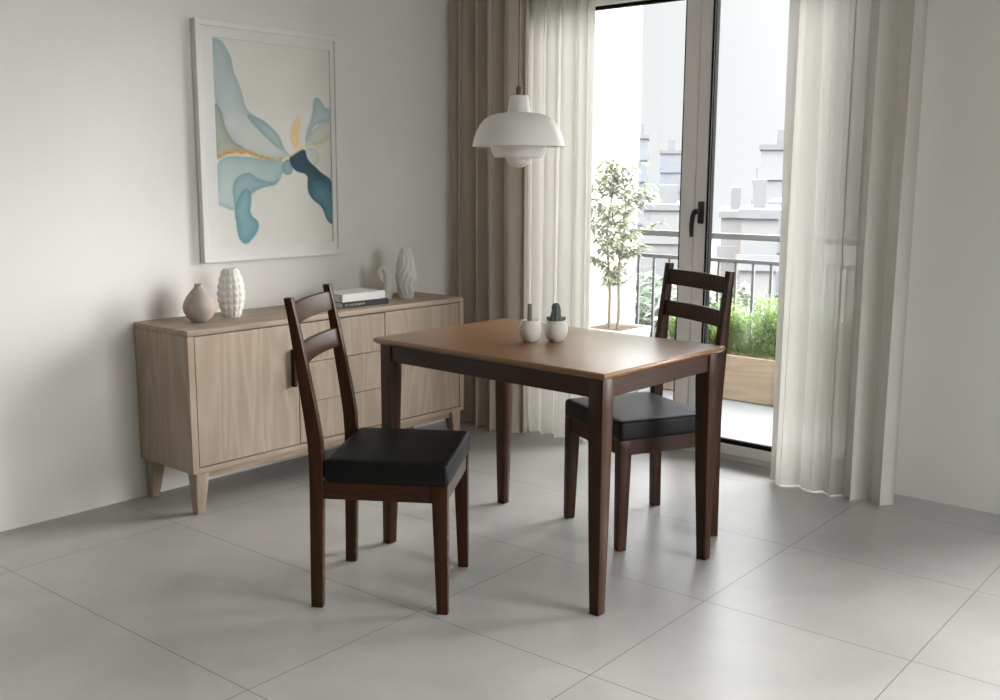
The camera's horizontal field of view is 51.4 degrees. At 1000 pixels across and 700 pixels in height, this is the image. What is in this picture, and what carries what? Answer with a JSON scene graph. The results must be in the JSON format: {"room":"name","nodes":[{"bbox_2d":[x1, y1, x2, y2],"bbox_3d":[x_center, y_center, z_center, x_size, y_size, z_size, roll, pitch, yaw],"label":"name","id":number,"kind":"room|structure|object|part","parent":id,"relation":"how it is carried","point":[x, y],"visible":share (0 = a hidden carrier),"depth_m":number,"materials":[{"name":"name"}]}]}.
{"room":"dining room","nodes":[
{"label":"dining room","id":0,"kind":"room"},
{"bbox_2d":[0,0,452,531],"bbox_3d":[-2.992,-0.445,2.361,0.160,2.660,9.035,8,13,40],"label":"wall","id":1,"kind":"structure","parent":0,"point":[100,232],"depth_m":4.05,"materials":[{"name":"paint"}]},
{"bbox_2d":[190,17,342,262],"bbox_3d":[-0.983,-0.886,4.491,0.031,0.976,0.741,8,13,40],"label":"framed picture","id":2,"kind":"object","parent":1,"relation":"attached to","point":[267,99],"visible":1,"depth_m":4.46},
{"bbox_2d":[212,37,332,247],"bbox_3d":[-0.972,-0.886,4.507,0.001,0.851,0.612,8,13,40],"label":"art print","id":3,"kind":"object","parent":2,"relation":"attached to","point":[272,101],"depth_m":4.49},
{"bbox_2d":[0,421,999,699],"bbox_3d":[-0.858,1.235,0.766,5.825,0.100,9.035,8,13,40],"label":"floor","id":4,"kind":"structure","parent":0,"point":[800,593],"depth_m":3.24,"materials":[{"name":"tile"}]},
{"bbox_2d":[134,292,463,514],"bbox_3d":[-0.805,0.172,4.598,0.395,0.717,1.510,8,13,40],"label":"sideboard","id":5,"kind":"object","parent":4,"relation":"on","point":[219,395],"visible":0.7,"depth_m":4.16,"materials":[{"name":"brown wood"}]},
{"bbox_3d":[-1.392,0.513,4.219,0.060,0.164,0.060,8,13,40],"label":"leg","id":6,"kind":"part","parent":5,"relation":"part of","materials":[{"name":"brown wood"}]},
{"bbox_3d":[-1.297,0.192,4.040,0.375,0.530,0.028,8,13,40],"label":"panel","id":7,"kind":"part","parent":5,"relation":"part of","materials":[{"name":"brown wood"}]},
{"bbox_3d":[-1.163,0.548,4.024,0.060,0.164,0.060,8,13,40],"label":"leg","id":8,"kind":"part","parent":5,"relation":"part of","materials":[{"name":"brown wood"}]},
{"bbox_2d":[182,283,215,322],"bbox_3d":[-1.185,-0.185,4.095,0.129,0.152,0.129,8,13,40],"label":"vase","id":9,"kind":"object","parent":5,"relation":"on","point":[199,306],"visible":1,"depth_m":4.06,"materials":[{"name":"beige ceramic"}]},
{"bbox_2d":[217,268,244,317],"bbox_3d":[-1.096,-0.234,4.237,0.114,0.200,0.113,4,10,20],"label":"vase","id":10,"kind":"object","parent":5,"relation":"on","point":[230,292],"visible":1,"depth_m":4.20,"materials":[{"name":"white ceramic"}]},
{"bbox_3d":[-0.995,0.170,4.117,0.019,0.504,0.480,8,13,40],"label":"door","id":11,"kind":"part","parent":5,"relation":"part of","materials":[{"name":"brown wood"}]},
{"bbox_3d":[-0.841,0.074,4.249,0.022,0.155,0.016,8,13,40],"label":"handle","id":12,"kind":"part","parent":5,"relation":"part of","materials":[{"name":"brown wood"}]},
{"bbox_3d":[-0.811,-0.172,4.546,0.375,0.022,1.510,8,13,40],"label":"panel","id":13,"kind":"part","parent":5,"relation":"part of","materials":[{"name":"brown wood"}]},
{"bbox_3d":[-0.701,0.395,4.544,0.022,0.032,1.370,8,13,40],"label":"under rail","id":14,"kind":"part","parent":5,"relation":"part of","materials":[{"name":"brown wood"}]},
{"bbox_3d":[-0.813,0.352,4.635,0.375,0.020,1.454,8,13,40],"label":"panel","id":15,"kind":"part","parent":5,"relation":"part of","materials":[{"name":"brown wood"}]},
{"bbox_3d":[-0.678,0.111,4.478,0.019,0.166,0.482,8,13,40],"label":"drawer","id":16,"kind":"part","parent":5,"relation":"part of","materials":[{"name":"brown wood"}]},
{"bbox_3d":[-0.679,0.276,4.506,0.019,0.166,0.482,8,13,40],"label":"drawer","id":17,"kind":"part","parent":5,"relation":"part of","materials":[{"name":"brown wood"}]},
{"bbox_3d":[-0.677,-0.055,4.450,0.019,0.166,0.482,8,13,40],"label":"drawer","id":18,"kind":"part","parent":5,"relation":"part of","materials":[{"name":"brown wood"}]},
{"bbox_2d":[336,298,387,308],"bbox_3d":[-0.656,-0.217,4.675,0.166,0.026,0.262,9,13,42],"label":"book","id":19,"kind":"object","parent":5,"relation":"on","point":[370,302],"visible":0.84,"depth_m":4.61,"materials":[{"name":"paper"}]},
{"bbox_2d":[321,288,384,302],"bbox_3d":[-0.665,-0.248,4.675,0.170,0.034,0.245,9,13,42],"label":"book","id":20,"kind":"object","parent":19,"relation":"on","point":[353,294],"visible":0.84,"depth_m":4.62,"materials":[{"name":"paper"}]},
{"bbox_2d":[377,266,394,298],"bbox_3d":[-0.537,-0.319,4.896,0.083,0.158,0.054,0,10,1],"label":"sculpture","id":21,"kind":"object","parent":5,"relation":"on","point":[389,283],"visible":0.88,"depth_m":4.88,"materials":[{"name":"white ceramic"}]},
{"bbox_2d":[395,248,416,298],"bbox_3d":[-0.445,-0.364,4.923,0.100,0.235,0.101,8,13,40],"label":"vase","id":22,"kind":"object","parent":5,"relation":"on","point":[406,271],"visible":1,"depth_m":4.89,"materials":[{"name":"white ceramic"}]},
{"bbox_3d":[-0.362,0.051,4.839,0.019,0.504,0.478,8,13,40],"label":"door","id":23,"kind":"part","parent":5,"relation":"part of","materials":[{"name":"brown wood"}]},
{"bbox_3d":[-0.327,0.009,5.145,0.375,0.530,0.028,8,13,40],"label":"panel","id":24,"kind":"part","parent":5,"relation":"part of","materials":[{"name":"brown wood"}]},
{"bbox_3d":[-0.235,0.373,5.082,0.060,0.164,0.060,8,13,40],"label":"leg","id":25,"kind":"part","parent":5,"relation":"part of","materials":[{"name":"brown wood"}]},
{"bbox_2d":[284,284,469,614],"bbox_3d":[-0.368,0.287,3.257,0.491,0.942,0.418,1,10,7],"label":"dining chair","id":26,"kind":"object","parent":4,"relation":"on","point":[372,464],"visible":1,"depth_m":3.10,"materials":[{"name":"brown wood"}]},
{"bbox_3d":[-0.575,0.314,3.091,0.105,0.942,0.029,1,10,7],"label":"post","id":27,"kind":"part","parent":26,"relation":"part of","materials":[{"name":"brown wood"}]},
{"bbox_3d":[-0.526,0.251,3.468,0.105,0.942,0.029,1,10,7],"label":"post","id":28,"kind":"part","parent":26,"relation":"part of","materials":[{"name":"brown wood"}]},
{"bbox_3d":[-0.362,0.420,3.080,0.332,0.053,0.018,1,10,7],"label":"seat rail","id":29,"kind":"part","parent":26,"relation":"part of","materials":[{"name":"brown wood"}]},
{"bbox_2d":[324,427,469,486],"bbox_3d":[-0.310,0.327,3.256,0.374,0.072,0.418,1,10,7],"label":"cushion","id":30,"kind":"object","parent":26,"relation":"on","point":[371,457],"depth_m":3.10,"materials":[{"name":"black leather"}]},
{"bbox_3d":[-0.176,0.593,3.091,0.046,0.397,0.038,1,10,7],"label":"leg","id":31,"kind":"part","parent":26,"relation":"part of","materials":[{"name":"brown wood"}]},
{"bbox_3d":[-0.141,0.393,3.245,0.018,0.053,0.340,1,10,7],"label":"seat rail","id":32,"kind":"part","parent":26,"relation":"part of","materials":[{"name":"brown wood"}]},
{"bbox_3d":[-0.128,0.530,3.459,0.046,0.397,0.038,1,10,7],"label":"leg","id":33,"kind":"part","parent":26,"relation":"part of","materials":[{"name":"brown wood"}]},
{"bbox_2d":[373,318,724,615],"bbox_3d":[0.154,0.337,3.584,0.983,0.740,0.682,9,13,41],"label":"dining table","id":34,"kind":"object","parent":4,"relation":"on","point":[599,366],"visible":0.97,"depth_m":3.38,"materials":[{"name":"brown wood"}]},
{"bbox_3d":[-0.379,0.332,3.658,0.052,0.720,0.052,9,13,41],"label":"leg","id":35,"kind":"part","parent":34,"relation":"part of","materials":[{"name":"brown wood"}]},
{"bbox_3d":[0.015,0.259,4.098,0.052,0.720,0.052,9,13,41],"label":"leg","id":36,"kind":"part","parent":34,"relation":"part of","materials":[{"name":"brown wood"}]},
{"bbox_2d":[519,304,541,341],"bbox_3d":[0.103,-0.093,3.521,0.079,0.128,0.079,8,13,40],"label":"plant pot","id":37,"kind":"object","parent":34,"relation":"on","point":[530,330],"visible":1,"depth_m":3.50,"materials":[{"name":"white ceramic"}]},
{"bbox_3d":[0.101,-0.126,3.517,0.019,0.062,0.019,8,13,40],"label":"stem","id":38,"kind":"part","parent":37,"relation":"part of","materials":[{"name":"plant"}]},
{"bbox_3d":[0.103,-0.066,3.526,0.079,0.072,0.079,8,13,40],"label":"pot","id":39,"kind":"part","parent":37,"relation":"part of","materials":[{"name":"white ceramic"}]},
{"bbox_2d":[544,303,567,341],"bbox_3d":[0.190,-0.095,3.523,0.081,0.130,0.081,8,13,40],"label":"plant pot","id":40,"kind":"object","parent":34,"relation":"on","point":[555,328],"visible":1,"depth_m":3.50,"materials":[{"name":"white ceramic"}]},
{"bbox_3d":[0.190,-0.066,3.528,0.081,0.072,0.081,8,13,40],"label":"pot","id":41,"kind":"part","parent":40,"relation":"part of","materials":[{"name":"white ceramic"}]},
{"bbox_3d":[0.292,0.434,3.073,0.052,0.720,0.052,9,13,41],"label":"leg","id":42,"kind":"part","parent":34,"relation":"part of","materials":[{"name":"brown wood"}]},
{"bbox_3d":[0.686,0.361,3.513,0.052,0.720,0.052,9,13,41],"label":"leg","id":43,"kind":"part","parent":34,"relation":"part of","materials":[{"name":"brown wood"}]},
{"bbox_2d":[564,262,734,551],"bbox_3d":[0.538,0.183,3.826,0.463,0.966,0.418,-4,11,-24],"label":"dining chair","id":44,"kind":"object","parent":4,"relation":"on","point":[650,422],"visible":0.86,"depth_m":3.73,"materials":[{"name":"brown wood"}]},
{"bbox_3d":[0.273,0.447,3.961,0.046,0.397,0.038,-4,11,-24],"label":"leg","id":45,"kind":"part","parent":44,"relation":"part of","materials":[{"name":"brown wood"}]},
{"bbox_3d":[0.341,0.308,3.759,0.018,0.053,0.340,-4,11,-24],"label":"seat rail","id":46,"kind":"part","parent":44,"relation":"part of","materials":[{"name":"brown wood"}]},
{"bbox_3d":[0.425,0.505,3.623,0.046,0.397,0.038,-4,11,-24],"label":"leg","id":47,"kind":"part","parent":44,"relation":"part of","materials":[{"name":"brown wood"}]},
{"bbox_2d":[565,391,694,440],"bbox_3d":[0.497,0.235,3.817,0.374,0.072,0.418,-4,11,-24],"label":"cushion","id":48,"kind":"object","parent":44,"relation":"on","point":[637,416],"depth_m":3.67,"materials":[{"name":"black leather"}]},
{"bbox_3d":[0.628,0.141,4.073,0.075,0.966,0.029,-4,11,-24],"label":"post","id":49,"kind":"part","parent":44,"relation":"part of","materials":[{"name":"brown wood"}]},
{"bbox_3d":[0.600,0.326,3.663,0.332,0.053,0.018,-4,11,-24],"label":"seat rail","id":50,"kind":"part","parent":44,"relation":"part of","materials":[{"name":"brown wood"}]},
{"bbox_3d":[0.783,0.201,3.726,0.075,0.966,0.029,-4,11,-24],"label":"post","id":51,"kind":"part","parent":44,"relation":"part of","materials":[{"name":"brown wood"}]},
{"bbox_2d":[589,5,642,323],"bbox_3d":[0.336,-1.250,6.487,0.160,2.900,1.675,8,13,40],"label":"wall","id":52,"kind":"structure","parent":0,"point":[618,31],"depth_m":6.84,"materials":[{"name":"white paint"}]},
{"bbox_2d":[633,387,772,445],"bbox_3d":[2.250,0.542,5.137,5.500,0.156,1.725,8,13,40],"label":"floor","id":53,"kind":"structure","parent":0,"point":[740,420],"depth_m":5.60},
{"bbox_2d":[589,153,668,392],"bbox_3d":[0.682,-0.452,6.199,0.615,1.425,0.563,8,13,40],"label":"potted tree","id":54,"kind":"object","parent":53,"relation":"on","point":[635,329],"visible":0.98,"depth_m":6.12,"materials":[{"name":"green plant"}]},
{"bbox_3d":[0.674,0.054,6.282,0.339,0.400,0.339,8,13,40],"label":"planter pot","id":55,"kind":"part","parent":54,"relation":"part of","materials":[{"name":"white ceramic"}]},
{"bbox_2d":[629,229,779,344],"bbox_3d":[2.856,-0.071,5.499,5.190,0.938,0.050,8,13,40],"label":"balcony railing","id":56,"kind":"object","parent":53,"relation":"on","point":[715,235],"visible":0.12,"depth_m":6.64,"materials":[{"name":"grey metal"}]},
{"bbox_3d":[2.858,-0.515,5.424,5.190,0.038,0.050,8,13,40],"label":"handrail","id":57,"kind":"part","parent":56,"relation":"part of","materials":[{"name":"grey metal"}]},
{"bbox_3d":[2.857,-0.363,5.450,5.190,0.025,0.028,8,13,40],"label":"rail","id":58,"kind":"part","parent":56,"relation":"part of","materials":[{"name":"grey metal"}]},
{"bbox_2d":[663,348,774,405],"bbox_3d":[1.585,0.161,6.090,1.420,0.262,0.320,8,13,40],"label":"planter box","id":59,"kind":"object","parent":53,"relation":"on","point":[746,379],"visible":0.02,"depth_m":6.01,"materials":[{"name":"brown wood"}]},
{"bbox_2d":[667,306,712,339],"bbox_3d":[1.153,-0.141,6.418,0.406,0.283,0.306,4,10,23],"label":"leafy plant","id":60,"kind":"object","parent":59,"relation":"on","point":[672,322],"visible":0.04,"depth_m":6.42,"materials":[{"name":"green plant"}]},
{"bbox_2d":[708,300,748,354],"bbox_3d":[1.317,-0.128,6.260,0.418,0.311,0.320,8,13,40],"label":"leafy plant","id":61,"kind":"object","parent":59,"relation":"on","point":[711,332],"visible":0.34,"depth_m":6.22,"materials":[{"name":"green plant"}]},
{"bbox_2d":[729,292,777,358],"bbox_3d":[1.489,-0.147,6.128,0.420,0.393,0.331,8,13,40],"label":"leafy plant","id":62,"kind":"object","parent":59,"relation":"on","point":[758,344],"visible":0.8,"depth_m":6.12,"materials":[{"name":"green plant"}]},
{"bbox_2d":[760,288,777,359],"bbox_3d":[1.692,-0.133,5.962,0.471,0.423,0.327,8,13,40],"label":"leafy plant","id":63,"kind":"object","parent":59,"relation":"on","point":[770,319],"visible":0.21,"depth_m":6.01,"materials":[{"name":"green plant"}]},
{"bbox_2d":[894,0,999,514],"bbox_3d":[2.054,-0.672,3.845,5.505,2.660,0.160,8,13,40],"label":"wall","id":64,"kind":"structure","parent":0,"point":[948,450],"depth_m":4.04,"materials":[{"name":"paint"}]},
{"bbox_2d":[595,0,771,467],"bbox_3d":[0.883,-0.611,4.798,1.870,2.210,0.175,8,13,40],"label":"door","id":65,"kind":"structure","parent":64,"relation":"in","point":[702,32],"depth_m":4.72,"materials":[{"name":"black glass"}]},
{"bbox_3d":[0.891,-0.593,4.719,0.045,0.159,0.063,8,13,40],"label":"handle","id":66,"kind":"part","parent":65,"relation":"part of","materials":[{"name":"black metal"}]},
{"bbox_3d":[0.908,-0.616,4.826,1.870,2.210,0.100,8,13,40],"label":"frame","id":67,"kind":"part","parent":65,"relation":"part of","materials":[{"name":"grey metal"}]},
{"bbox_3d":[-0.844,-1.510,0.300,5.825,0.150,9.035,8,13,40],"label":"ceiling","id":68,"kind":"structure","parent":0,"visible":0},
{"bbox_2d":[450,0,528,434],"bbox_3d":[-0.054,-0.895,5.183,0.488,2.628,0.139,8,13,40],"label":"drape","id":69,"kind":"object","parent":68,"relation":"hanging from","point":[490,195],"visible":0.72,"depth_m":5.17,"materials":[{"name":"beige fabric"}]},
{"bbox_2d":[472,0,564,167],"bbox_3d":[0.065,-1.267,3.346,0.308,1.340,0.308,8,13,40],"label":"pendant lamp","id":70,"kind":"object","parent":68,"relation":"hanging from","point":[517,135],"visible":1,"depth_m":3.35,"materials":[{"name":"metal"}]},
{"bbox_3d":[0.062,-0.756,3.432,0.308,0.165,0.308,8,13,40],"label":"lamp shade","id":71,"kind":"part","parent":70,"relation":"part of","materials":[{"name":"metal"}]},
{"bbox_3d":[0.062,-0.707,3.441,0.206,0.138,0.206,8,13,40],"label":"lamp shade","id":72,"kind":"part","parent":70,"relation":"part of","materials":[{"name":"ceramic"}]},
{"bbox_3d":[0.062,-0.694,3.443,0.092,0.179,0.092,8,13,40],"label":"globe","id":73,"kind":"part","parent":70,"relation":"part of","materials":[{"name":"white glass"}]},
{"bbox_3d":[0.065,-1.386,3.326,0.004,1.058,0.004,3,10,18],"label":"cord","id":74,"kind":"part","parent":70,"relation":"part of","materials":[{"name":"brown metal"}]},
{"bbox_2d":[527,0,595,442],"bbox_3d":[0.275,-0.866,5.021,0.425,2.628,0.068,8,13,40],"label":"sheer curtain","id":75,"kind":"object","parent":68,"relation":"hanging from","point":[561,32],"visible":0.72,"depth_m":5.01,"materials":[{"name":"white fabric"}]},
{"bbox_2d":[770,0,927,505],"bbox_3d":[1.361,-0.702,4.082,0.536,2.628,0.084,8,13,40],"label":"sheer curtain","id":76,"kind":"object","parent":68,"relation":"hanging from","point":[854,76],"visible":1,"depth_m":4.12,"materials":[{"name":"white fabric"}]},
{"label":"outside","id":77,"kind":"structure","parent":0,"visible":0},
{"bbox_2d":[710,239,719,302],"bbox_3d":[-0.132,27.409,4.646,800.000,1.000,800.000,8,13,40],"label":"ground","id":78,"kind":"structure","parent":77,"point":[715,242],"depth_m":361.18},
{"bbox_2d":[636,124,648,281],"bbox_3d":[20.741,-15.807,154.135,1.938,34.449,12.400,2,10,8],"label":"apartment building","id":79,"kind":"structure","parent":78,"relation":"on","point":[643,178],"depth_m":146.50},
{"bbox_2d":[634,286,676,338],"bbox_3d":[5.931,8.931,41.573,4.660,23.155,4.470,8,13,40],"label":"street tree","id":80,"kind":"object","parent":78,"relation":"on","point":[644,308],"visible":0.12,"depth_m":39.35,"materials":[{"name":"green plant"}]},
{"bbox_2d":[635,271,676,328],"bbox_3d":[6.077,8.031,46.541,5.094,23.270,5.285,2,10,8],"label":"street tree","id":81,"kind":"object","parent":78,"relation":"on","point":[645,277],"visible":0.03,"depth_m":44.35,"materials":[{"name":"green plant"}]},
{"bbox_2d":[640,184,679,319],"bbox_3d":[16.214,-2.827,101.649,5.017,26.353,14.400,2,10,9],"label":"apartment building","id":82,"kind":"structure","parent":78,"relation":"on","point":[668,209],"depth_m":93.53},
{"bbox_2d":[658,140,680,200],"bbox_3d":[28.457,-18.489,175.074,3.894,32.812,16.400,2,10,9],"label":"apartment building","id":83,"kind":"structure","parent":78,"relation":"on","point":[670,169],"depth_m":165.32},
{"bbox_2d":[715,187,741,297],"bbox_3d":[18.825,-0.004,85.095,2.581,26.346,12.400,2,10,12],"label":"apartment building","id":84,"kind":"structure","parent":78,"relation":"on","point":[730,222],"depth_m":77.84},
{"bbox_2d":[709,281,772,346],"bbox_3d":[10.285,7.897,48.989,4.030,22.756,4.048,-2,10,-14],"label":"street tree","id":85,"kind":"object","parent":78,"relation":"on","point":[747,295],"visible":0.12,"depth_m":46.79,"materials":[{"name":"green plant"}]},
{"bbox_2d":[751,168,757,204],"bbox_3d":[36.645,-12.036,150.699,1.329,28.312,10.400,3,10,13],"label":"apartment building","id":86,"kind":"structure","parent":78,"relation":"on","point":[753,181],"depth_m":144.23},
{"bbox_2d":[736,179,780,339],"bbox_3d":[16.097,2.794,66.422,2.552,27.043,10.400,3,10,14],"label":"apartment building","id":87,"kind":"structure","parent":78,"relation":"on","point":[758,218],"depth_m":60.06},
{"bbox_2d":[757,130,783,204],"bbox_3d":[31.223,-8.084,116.135,5.303,32.020,20.400,3,10,15],"label":"apartment building","id":88,"kind":"structure","parent":78,"relation":"on","point":[771,168],"depth_m":104.95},
{"bbox_2d":[768,198,781,349],"bbox_3d":[22.273,0.438,80.098,3.956,27.176,14.400,3,10,16],"label":"apartment building","id":89,"kind":"structure","parent":78,"relation":"on","point":[774,201],"depth_m":72.54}
]}

